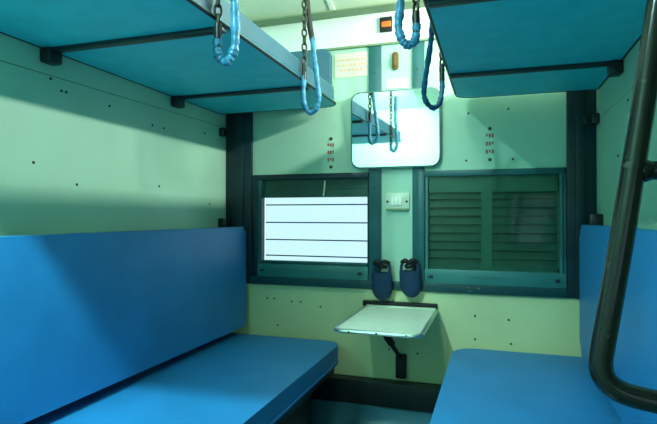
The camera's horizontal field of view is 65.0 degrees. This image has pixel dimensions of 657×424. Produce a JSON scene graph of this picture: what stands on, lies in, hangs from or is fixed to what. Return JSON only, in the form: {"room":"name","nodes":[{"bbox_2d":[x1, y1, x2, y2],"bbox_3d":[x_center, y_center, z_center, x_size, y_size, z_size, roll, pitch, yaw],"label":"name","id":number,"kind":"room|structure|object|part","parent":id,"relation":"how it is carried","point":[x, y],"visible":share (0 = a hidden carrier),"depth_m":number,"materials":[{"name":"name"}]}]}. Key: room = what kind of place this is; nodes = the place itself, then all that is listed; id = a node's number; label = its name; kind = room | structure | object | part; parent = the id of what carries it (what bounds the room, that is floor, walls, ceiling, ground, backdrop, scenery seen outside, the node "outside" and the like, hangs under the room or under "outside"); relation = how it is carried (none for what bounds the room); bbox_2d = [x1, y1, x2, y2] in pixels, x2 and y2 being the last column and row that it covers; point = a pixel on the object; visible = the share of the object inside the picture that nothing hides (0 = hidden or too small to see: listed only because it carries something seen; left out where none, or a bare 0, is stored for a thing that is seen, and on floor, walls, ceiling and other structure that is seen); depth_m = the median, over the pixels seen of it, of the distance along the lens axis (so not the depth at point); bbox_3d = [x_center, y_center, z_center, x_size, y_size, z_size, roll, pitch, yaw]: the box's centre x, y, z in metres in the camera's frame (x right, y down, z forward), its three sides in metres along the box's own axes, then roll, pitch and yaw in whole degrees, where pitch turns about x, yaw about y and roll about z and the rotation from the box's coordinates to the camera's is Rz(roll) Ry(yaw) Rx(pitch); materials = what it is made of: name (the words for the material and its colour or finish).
{"room":"train carriage","nodes":[
{"label":"train carriage","id":0,"kind":"room"},
{"bbox_2d":[0,33,225,235],"bbox_3d":[-0.861,-0.121,1.960,0.039,2.430,1.880,0,0,18],"label":"wall","id":1,"kind":"structure","parent":0,"point":[84,148],"depth_m":1.91,"materials":[{"name":"green paint"}]},
{"bbox_2d":[0,218,246,423],"bbox_3d":[-0.779,0.312,1.922,0.145,0.570,1.785,0,0,18],"label":"backrest","id":2,"kind":"object","parent":1,"relation":"attached to","point":[82,314],"visible":1,"depth_m":1.75,"materials":[{"name":"blue leather"}]},
{"bbox_2d":[0,0,335,113],"bbox_3d":[-0.535,-0.547,1.829,0.673,0.130,1.777,0,0,18],"label":"upper berth","id":3,"kind":"object","parent":1,"relation":"attached to","point":[163,46],"visible":1,"depth_m":1.68,"materials":[{"name":"blue paint"}]},
{"bbox_3d":[-0.535,-0.579,1.830,0.653,0.068,1.757,0,0,18],"label":"mattress","id":4,"kind":"part","parent":3,"relation":"part of","materials":[{"name":"blue leather"}]},
{"bbox_2d":[219,127,230,136],"bbox_3d":[-0.550,-0.429,2.771,0.062,0.044,0.044,0,0,18],"label":"berth latch","id":5,"kind":"object","parent":1,"relation":"attached to","point":[224,132],"visible":1,"depth_m":2.76,"materials":[{"name":"black paint"}]},
{"bbox_2d":[251,0,424,26],"bbox_3d":[0.298,-1.001,2.522,1.831,0.006,0.088,0,0,18],"label":"trim","id":6,"kind":"structure","parent":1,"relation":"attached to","point":[386,7],"depth_m":2.59,"materials":[{"name":"green"}]},
{"bbox_2d":[226,0,422,26],"bbox_3d":[-0.018,-1.202,1.088,4.700,0.380,3.040,0,0,18],"label":"ceiling","id":7,"kind":"structure","parent":0,"point":[252,9],"depth_m":2.63,"materials":[{"name":"paint"}]},
{"bbox_2d":[212,0,240,66],"bbox_3d":[-0.281,-0.870,1.426,0.079,0.938,0.034,0,0,-2],"label":"chain","id":8,"kind":"object","parent":7,"relation":"hanging from","point":[235,26],"visible":1,"depth_m":1.41,"materials":[{"name":"metal"}]},
{"bbox_3d":[-0.303,-0.908,1.424,0.024,0.861,0.021,0,0,18],"label":"chain","id":9,"kind":"part","parent":8,"relation":"part of","materials":[{"name":"metal"}]},
{"bbox_2d":[301,0,321,115],"bbox_3d":[-0.071,-0.806,2.073,0.087,0.834,0.053,0,0,18],"label":"chain","id":10,"kind":"object","parent":7,"relation":"hanging from","point":[306,9],"visible":1,"depth_m":2.06,"materials":[{"name":"metal"}]},
{"bbox_3d":[-0.096,-0.888,2.066,0.023,0.671,0.021,0,0,18],"label":"chain","id":11,"kind":"part","parent":10,"relation":"part of","materials":[{"name":"metal"}]},
{"bbox_2d":[326,0,334,9],"bbox_3d":[-0.428,-1.173,1.219,0.024,0.337,3.040,0,0,18],"label":"trim","id":12,"kind":"structure","parent":7,"relation":"attached to","point":[329,2],"depth_m":2.57,"materials":[{"name":"white laminate"}]},
{"bbox_2d":[394,0,420,49],"bbox_3d":[0.216,-0.883,1.406,0.073,0.884,0.029,0,0,9],"label":"chain","id":13,"kind":"object","parent":7,"relation":"hanging from","point":[400,5],"visible":1,"depth_m":1.40,"materials":[{"name":"metal"}]},
{"bbox_3d":[0.237,-0.914,1.402,0.023,0.823,0.022,0,0,18],"label":"chain","id":14,"kind":"part","parent":13,"relation":"part of","materials":[{"name":"metal"}]},
{"bbox_2d":[421,22,444,110],"bbox_3d":[0.363,-0.790,1.825,0.073,0.838,0.307,0,0,18],"label":"chain","id":15,"kind":"object","parent":7,"relation":"hanging from","point":[429,50],"visible":0.59,"depth_m":1.84,"materials":[{"name":"steel"},{"name":"blue plastic"}]},
{"bbox_3d":[0.430,-0.863,1.954,0.022,0.691,0.022,0,0,18],"label":"chain","id":16,"kind":"part","parent":15,"relation":"part of","materials":[{"name":"metal"}]},
{"bbox_2d":[311,398,432,423],"bbox_3d":[-0.032,1.041,1.038,4.700,0.215,2.972,0,0,18],"label":"floor","id":17,"kind":"structure","parent":0,"point":[322,411],"depth_m":2.52,"materials":[{"name":"plastic"}]},
{"bbox_2d":[23,333,338,423],"bbox_3d":[-0.525,0.865,1.823,0.682,0.453,1.780,0,0,18],"label":"lower berth","id":18,"kind":"object","parent":17,"relation":"on","point":[231,378],"visible":0.93,"depth_m":1.91,"materials":[{"name":"blue leather"}]},
{"bbox_3d":[-0.593,0.931,1.778,0.579,0.320,1.555,0,0,18],"label":"panel","id":19,"kind":"part","parent":18,"relation":"part of","materials":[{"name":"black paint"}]},
{"bbox_3d":[-0.543,0.750,1.803,0.659,0.046,1.690,0,0,18],"label":"frame","id":20,"kind":"part","parent":18,"relation":"part of","materials":[{"name":"black paint"}]},
{"bbox_2d":[430,349,622,423],"bbox_3d":[0.627,0.857,1.553,0.605,0.469,1.585,0,0,18],"label":"lower berth","id":21,"kind":"object","parent":17,"relation":"on","point":[479,386],"visible":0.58,"depth_m":1.79,"materials":[{"name":"blue leather"}]},
{"bbox_2d":[226,7,596,384],"bbox_3d":[0.452,0.000,2.542,4.700,2.200,0.104,0,0,18],"label":"wall","id":22,"kind":"structure","parent":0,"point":[529,130],"depth_m":2.54,"materials":[{"name":"green paint"}]},
{"bbox_2d":[252,172,368,280],"bbox_3d":[-0.099,0.073,2.711,0.643,0.545,0.080,0,0,18],"label":"window","id":23,"kind":"structure","parent":22,"relation":"attached to","point":[321,184],"depth_m":2.71,"materials":[{"name":"teal paint"}]},
{"bbox_3d":[-0.066,0.091,2.729,0.584,0.340,0.003,0,0,18],"label":"pane","id":24,"kind":"part","parent":23,"relation":"part of","materials":[{"name":"white glass"}]},
{"bbox_2d":[257,263,367,280],"bbox_3d":[-0.084,0.310,2.704,0.610,0.069,0.080,0,0,18],"label":"window sill","id":25,"kind":"structure","parent":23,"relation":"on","point":[343,271],"depth_m":2.67,"materials":[{"name":"teal paint"}]},
{"bbox_2d":[263,178,366,197],"bbox_3d":[-0.072,-0.124,2.712,0.584,0.094,0.024,0,0,18],"label":"shutter","id":26,"kind":"object","parent":23,"relation":"in","point":[340,187],"depth_m":2.70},
{"bbox_2d":[291,49,331,84],"bbox_3d":[-0.277,-0.693,2.720,0.606,0.268,0.045,0,0,18],"label":"cushion","id":27,"kind":"object","parent":22,"relation":"attached to","point":[324,57],"visible":0.25,"depth_m":2.62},
{"bbox_2d":[328,137,333,168],"bbox_3d":[0.012,-0.305,2.666,0.035,0.162,0.003,0,0,18],"label":"berth number mark","id":28,"kind":"object","parent":22,"relation":"attached to","point":[330,138],"visible":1,"depth_m":2.67,"materials":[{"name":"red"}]},
{"bbox_2d":[335,51,367,77],"bbox_3d":[0.115,-0.752,2.636,0.173,0.125,0.004,0,0,18],"label":"plate","id":29,"kind":"object","parent":22,"relation":"attached to","point":[354,64],"visible":1,"depth_m":2.63,"materials":[{"name":"beige"}]},
{"bbox_2d":[337,57,364,61],"bbox_3d":[0.114,-0.778,2.635,0.150,0.010,0.001,0,0,18],"label":"print","id":30,"kind":"object","parent":29,"relation":"on","point":[339,59],"depth_m":2.63,"materials":[{"name":"brown"}]},
{"bbox_2d":[340,68,362,71],"bbox_3d":[0.117,-0.726,2.633,0.118,0.010,0.001,0,0,18],"label":"print","id":31,"kind":"object","parent":29,"relation":"attached to","point":[341,69],"depth_m":2.63,"materials":[{"name":"brown"}]},
{"bbox_2d":[338,62,366,66],"bbox_3d":[0.120,-0.752,2.633,0.154,0.010,0.001,0,0,18],"label":"print","id":32,"kind":"object","parent":29,"relation":"on","point":[340,64],"depth_m":2.63,"materials":[{"name":"brown"}]},
{"bbox_2d":[311,374,441,411],"bbox_3d":[0.435,0.915,2.485,4.700,0.170,0.068,0,0,18],"label":"baseboard","id":33,"kind":"structure","parent":22,"relation":"attached to","point":[418,396],"depth_m":2.51,"materials":[{"name":"black paint"}]},
{"bbox_2d":[372,260,392,300],"bbox_3d":[0.261,0.332,2.521,0.080,0.201,0.083,0,-1,-29],"label":"holder","id":34,"kind":"object","parent":22,"relation":"attached to","point":[382,287],"visible":1,"depth_m":2.50,"materials":[{"name":"blue plastic"}]},
{"bbox_2d":[334,300,437,378],"bbox_3d":[0.266,0.624,2.266,0.373,0.368,0.592,0,0,18],"label":"folding table","id":35,"kind":"object","parent":22,"relation":"attached to","point":[387,319],"visible":1,"depth_m":2.27,"materials":[{"name":"laminate"}]},
{"bbox_3d":[0.349,0.455,2.536,0.366,0.026,0.029,0,0,18],"label":"hinge rail","id":36,"kind":"part","parent":35,"relation":"part of","materials":[{"name":"black"}]},
{"bbox_2d":[396,353,406,378],"bbox_3d":[0.355,0.753,2.522,0.050,0.115,0.039,0,0,18],"label":"bracket","id":37,"kind":"object","parent":35,"relation":"attached to","point":[401,362],"depth_m":2.50,"materials":[{"name":"black metal"}]},
{"bbox_2d":[380,16,391,32],"bbox_3d":[0.284,-0.931,2.559,0.062,0.073,0.025,0,0,18],"label":"lamp","id":38,"kind":"object","parent":22,"relation":"attached to","point":[385,22],"visible":1,"depth_m":2.55,"materials":[{"name":"black"}]},
{"bbox_2d":[392,52,398,69],"bbox_3d":[0.329,-0.751,2.552,0.032,0.090,0.032,0,0,18],"label":"coat hook","id":39,"kind":"object","parent":22,"relation":"attached to","point":[395,56],"visible":1,"depth_m":2.56,"materials":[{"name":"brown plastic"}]},
{"bbox_2d":[351,87,440,168],"bbox_3d":[0.329,-0.409,2.545,0.444,0.382,0.040,0,0,18],"label":"mirror","id":40,"kind":"object","parent":22,"relation":"attached to","point":[390,128],"visible":0.95,"depth_m":2.53,"materials":[{"name":"teal mirror"}]},
{"bbox_2d":[385,193,409,209],"bbox_3d":[0.340,-0.051,2.548,0.118,0.087,0.022,0,0,18],"label":"switch plate","id":41,"kind":"object","parent":22,"relation":"attached to","point":[393,201],"visible":1,"depth_m":2.54,"materials":[{"name":"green plastic"}]},
{"bbox_2d":[391,197,394,204],"bbox_3d":[0.319,-0.054,2.551,0.017,0.042,0.007,0,0,18],"label":"switch","id":42,"kind":"object","parent":41,"relation":"attached to","point":[392,198],"depth_m":2.55,"materials":[{"name":"white plastic"}]},
{"bbox_2d":[398,197,401,204],"bbox_3d":[0.353,-0.054,2.540,0.017,0.042,0.007,0,0,18],"label":"switch","id":43,"kind":"object","parent":41,"relation":"attached to","point":[399,198],"depth_m":2.54,"materials":[{"name":"white plastic"}]},
{"bbox_2d":[386,77,408,88],"bbox_3d":[0.343,-0.640,2.563,0.110,0.050,0.002,0,0,18],"label":"sticker","id":44,"kind":"object","parent":22,"relation":"attached to","point":[393,83],"visible":1,"depth_m":2.56,"materials":[{"name":"white paper"}]},
{"bbox_2d":[399,258,420,297],"bbox_3d":[0.393,0.316,2.479,0.084,0.189,0.082,0,0,-26],"label":"holder","id":45,"kind":"object","parent":22,"relation":"attached to","point":[410,280],"visible":1,"depth_m":2.46,"materials":[{"name":"blue plastic"}]},
{"bbox_2d":[486,127,493,160],"bbox_3d":[0.758,-0.319,2.426,0.035,0.162,0.003,0,0,18],"label":"berth number mark","id":46,"kind":"object","parent":22,"relation":"attached to","point":[489,128],"visible":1,"depth_m":2.42,"materials":[{"name":"grey"}]},
{"bbox_2d":[418,167,566,288],"bbox_3d":[0.757,0.073,2.434,0.663,0.545,0.080,0,0,18],"label":"window","id":47,"kind":"structure","parent":22,"relation":"attached to","point":[490,227],"depth_m":2.43,"materials":[{"name":"teal paint"}]},
{"bbox_2d":[424,268,566,288],"bbox_3d":[0.773,0.309,2.428,0.630,0.069,0.080,0,0,18],"label":"window sill","id":48,"kind":"structure","parent":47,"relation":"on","point":[515,277],"depth_m":2.39,"materials":[{"name":"teal paint"}]},
{"bbox_2d":[596,40,656,229],"bbox_3d":[0.941,-0.122,1.481,0.039,2.430,1.685,0,0,18],"label":"wall","id":49,"kind":"structure","parent":0,"point":[613,98],"depth_m":1.90,"materials":[{"name":"green paint"}]},
{"bbox_2d":[423,0,646,97],"bbox_3d":[0.635,-0.548,1.557,0.602,0.130,1.587,0,0,18],"label":"upper berth","id":50,"kind":"object","parent":49,"relation":"attached to","point":[488,48],"visible":0.97,"depth_m":1.62,"materials":[{"name":"blue leather"}]},
{"bbox_2d":[583,113,599,124],"bbox_3d":[1.133,-0.401,2.228,0.062,0.044,0.044,0,0,18],"label":"berth latch","id":51,"kind":"object","parent":49,"relation":"attached to","point":[595,117],"visible":1,"depth_m":2.21,"materials":[{"name":"black paint"}]},
{"bbox_3d":[1.148,-0.401,2.223,0.030,0.044,0.044,0,0,18],"label":"plate","id":52,"kind":"part","parent":51,"relation":"part of","materials":[{"name":"black paint"}]},
{"bbox_2d":[579,214,656,423],"bbox_3d":[0.873,0.298,1.458,0.083,0.590,1.525,0,0,18],"label":"backrest","id":53,"kind":"object","parent":49,"relation":"attached to","point":[635,358],"visible":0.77,"depth_m":1.36,"materials":[{"name":"blue leather"},{"name":"black metal"}]},
{"bbox_2d":[588,0,656,413],"bbox_3d":[0.585,-0.205,0.691,0.442,0.959,0.103,0,0,18],"label":"ladder","id":54,"kind":"object","parent":49,"relation":"attached to","point":[636,169],"visible":1,"depth_m":0.70,"materials":[{"name":"black metal"}]}
]}

